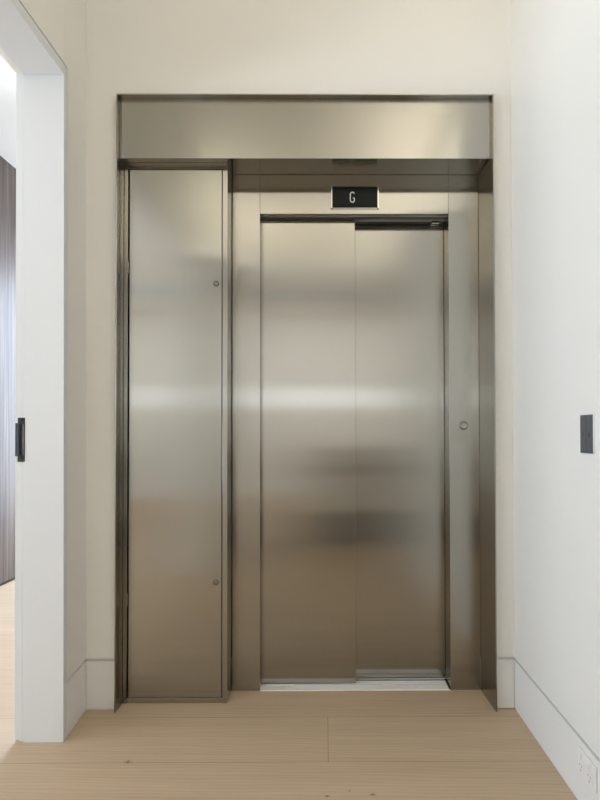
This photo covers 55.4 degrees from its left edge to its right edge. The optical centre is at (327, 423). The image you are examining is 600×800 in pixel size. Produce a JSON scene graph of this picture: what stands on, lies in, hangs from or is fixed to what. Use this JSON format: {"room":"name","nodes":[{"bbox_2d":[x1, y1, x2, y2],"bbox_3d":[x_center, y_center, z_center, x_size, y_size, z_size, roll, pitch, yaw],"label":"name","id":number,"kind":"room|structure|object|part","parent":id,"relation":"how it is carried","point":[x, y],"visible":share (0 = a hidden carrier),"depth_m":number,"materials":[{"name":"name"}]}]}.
{"room":"elevator lobby","nodes":[
{"label":"elevator lobby","id":0,"kind":"room"},
{"bbox_2d":[0,156,15,583],"bbox_3d":[-2.496,-0.400,4.718,0.100,3.195,2.950,0,-1,0],"label":"wall","id":1,"kind":"structure","parent":0,"point":[7,171],"depth_m":4.34,"materials":[{"name":"brown wood"}]},
{"bbox_2d":[0,577,14,585],"bbox_3d":[-2.496,1.209,4.700,0.075,0.022,2.940,0,-1,0],"label":"baseboard","id":2,"kind":"structure","parent":1,"relation":"attached to","point":[5,582],"depth_m":4.37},
{"bbox_2d":[0,55,15,168],"bbox_3d":[-1.706,-2.107,0.621,8.800,0.100,11.400,0,-1,0],"label":"ceiling","id":3,"kind":"structure","parent":0,"point":[7,74],"depth_m":3.69,"materials":[{"name":"white paint"}]},
{"bbox_2d":[0,0,86,740],"bbox_3d":[-1.088,-0.412,3.225,0.190,3.218,5.950,0,-1,0],"label":"wall","id":4,"kind":"structure","parent":0,"point":[75,11],"depth_m":2.25,"materials":[{"name":"white paint"}]},
{"bbox_2d":[15,74,23,739],"bbox_3d":[-1.158,-0.430,2.161,0.039,3.212,0.045,0,-1,0],"label":"trim","id":5,"kind":"structure","parent":4,"relation":"attached to","point":[19,77],"depth_m":2.13,"materials":[{"name":"white paint"}]},
{"bbox_2d":[15,418,24,461],"bbox_3d":[-1.152,0.059,2.130,0.042,0.164,0.014,0,-1,16],"label":"strike plate","id":6,"kind":"object","parent":4,"relation":"attached to","point":[20,426],"visible":1,"depth_m":2.13,"materials":[{"name":"black metal"}]},
{"bbox_2d":[0,0,63,74],"bbox_3d":[-1.065,-1.348,1.205,0.152,0.039,1.884,0,-1,0],"label":"trim","id":7,"kind":"structure","parent":4,"relation":"attached to","point":[23,42],"depth_m":1.98,"materials":[{"name":"white paint"}]},
{"bbox_2d":[22,65,66,742],"bbox_3d":[-1.064,-0.086,2.145,0.161,2.534,0.031,0,-1,0],"label":"trim","id":8,"kind":"structure","parent":4,"relation":"attached to","point":[44,650],"depth_m":2.13,"materials":[{"name":"white paint"}]},
{"bbox_2d":[66,662,85,736],"bbox_3d":[-1.000,1.083,2.256,0.012,0.199,0.213,0,-1,-5],"label":"baseboard","id":9,"kind":"structure","parent":4,"relation":"attached to","point":[76,684],"depth_m":2.24,"materials":[{"name":"white paint"}]},
{"bbox_2d":[231,181,232,656],"bbox_3d":[-0.169,-0.417,2.985,1.976,3.218,0.100,0,-1,0],"label":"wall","id":10,"kind":"structure","parent":0,"point":[232,181],"depth_m":2.94,"materials":[{"name":"silver metal"}]},
{"bbox_2d":[0,579,576,799],"bbox_3d":[-1.701,1.186,0.575,8.800,0.050,11.400,0,-1,0],"label":"floor","id":11,"kind":"structure","parent":0,"point":[411,744],"depth_m":2.05,"materials":[{"name":"brown wood"}]},
{"bbox_2d":[123,163,231,703],"bbox_3d":[-0.651,0.032,2.484,0.442,2.306,0.117,0,-1,0],"label":"access panel","id":12,"kind":"object","parent":11,"relation":"on","point":[177,466],"visible":1,"depth_m":2.43,"materials":[{"name":"metal"}]},
{"bbox_3d":[-0.431,0.031,2.498,0.003,2.306,0.092,0,-1,0],"label":"panel","id":13,"kind":"part","parent":12,"relation":"part of","materials":[{"name":"metal"}]},
{"bbox_2d":[232,175,479,690],"bbox_3d":[0.124,0.036,2.669,1.104,2.311,0.262,0,-1,0],"label":"elevator","id":14,"kind":"object","parent":11,"relation":"on","point":[356,509],"visible":1,"depth_m":2.61,"materials":[{"name":"metal"}]},
{"bbox_3d":[-0.366,0.032,2.576,0.123,2.306,0.056,0,-1,0],"label":"frame panel","id":15,"kind":"part","parent":14,"relation":"part of","materials":[{"name":"metal"}]},
{"bbox_3d":[-0.099,0.083,2.621,0.449,2.192,0.028,0,-1,0],"label":"door panel","id":16,"kind":"part","parent":14,"relation":"part of","materials":[{"name":"metal"}]},
{"bbox_3d":[0.121,1.186,2.644,0.848,0.006,0.221,0,-1,0],"label":"sill","id":17,"kind":"part","parent":14,"relation":"part of","materials":[{"name":"metal"}]},
{"bbox_3d":[0.314,0.083,2.673,0.456,2.192,0.028,0,-1,0],"label":"door panel","id":18,"kind":"part","parent":14,"relation":"part of","materials":[{"name":"metal"}]},
{"bbox_3d":[0.610,0.032,2.633,0.133,2.306,0.160,0,-1,0],"label":"frame panel","id":19,"kind":"part","parent":14,"relation":"part of","materials":[{"name":"metal"}]},
{"bbox_2d":[84,0,515,706],"bbox_3d":[-0.166,-0.425,2.437,1.976,3.218,0.100,0,-1,0],"label":"wall","id":20,"kind":"structure","parent":0,"point":[133,46],"depth_m":2.40,"materials":[{"name":"white paint"}]},
{"bbox_2d":[86,660,113,709],"bbox_3d":[-0.939,1.084,2.368,0.125,0.199,0.012,0,-1,0],"label":"baseboard","id":21,"kind":"structure","parent":20,"relation":"attached to","point":[99,673],"depth_m":2.36,"materials":[{"name":"white paint"}]},
{"bbox_2d":[114,93,496,712],"bbox_3d":[-0.093,-0.094,2.486,1.570,2.555,0.270,0,-1,0],"label":"surround","id":22,"kind":"object","parent":20,"relation":"attached to","point":[255,134],"visible":0.86,"depth_m":2.40,"materials":[{"name":"silver metal"}]},
{"bbox_3d":[-0.099,-1.124,2.526,1.549,0.003,0.220,0,-1,0],"label":"soffit panel","id":23,"kind":"part","parent":22,"relation":"part of","materials":[{"name":"metal"}]},
{"bbox_3d":[-0.094,-1.241,2.406,1.556,0.251,0.022,0,-1,0],"label":"header panel","id":24,"kind":"part","parent":22,"relation":"part of","materials":[{"name":"metal"}]},
{"bbox_2d":[497,659,513,707],"bbox_3d":[0.735,1.082,2.377,0.079,0.199,0.012,0,-1,0],"label":"baseboard","id":25,"kind":"structure","parent":20,"relation":"attached to","point":[505,667],"depth_m":2.37,"materials":[{"name":"white paint"}]},
{"bbox_2d":[510,0,599,758],"bbox_3d":[0.840,-0.447,0.958,0.120,3.218,2.894,0,-1,0],"label":"wall","id":26,"kind":"structure","parent":0,"point":[555,44],"depth_m":1.92,"materials":[{"name":"white paint"}]},
{"bbox_2d":[514,660,599,799],"bbox_3d":[0.789,1.061,0.930,0.012,0.199,2.882,0,-1,0],"label":"baseboard","id":27,"kind":"structure","parent":26,"relation":"attached to","point":[556,736],"depth_m":1.97,"materials":[{"name":"white paint"}]},
{"bbox_2d":[577,746,596,793],"bbox_3d":[0.772,1.032,1.705,0.013,0.076,0.116,0,-1,0],"label":"power outlet","id":28,"kind":"object","parent":26,"relation":"attached to","point":[586,767],"visible":1,"depth_m":1.69,"materials":[{"name":"white plastic"}]},
{"bbox_2d":[578,757,583,776],"bbox_3d":[0.769,1.042,1.733,0.002,0.040,0.038,0,-1,0],"label":"socket","id":29,"kind":"object","parent":28,"relation":"attached to","point":[580,759],"depth_m":1.73,"materials":[{"name":"white plastic"}]},
{"bbox_2d":[586,768,592,788],"bbox_3d":[0.770,1.041,1.677,0.002,0.040,0.038,0,-1,0],"label":"socket","id":30,"kind":"object","parent":28,"relation":"attached to","point":[589,771],"depth_m":1.68,"materials":[{"name":"white plastic"}]},
{"bbox_2d":[580,414,594,453],"bbox_3d":[0.773,0.030,1.701,0.007,0.117,0.083,0,-1,0],"label":"light switch","id":31,"kind":"object","parent":26,"relation":"attached to","point":[587,422],"visible":1,"depth_m":1.69,"materials":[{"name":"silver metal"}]},
{"bbox_3d":[0.774,0.030,1.701,0.005,0.117,0.083,0,-1,0],"label":"edge frame","id":32,"kind":"part","parent":31,"relation":"part of","materials":[{"name":"silver metal"}]}
]}

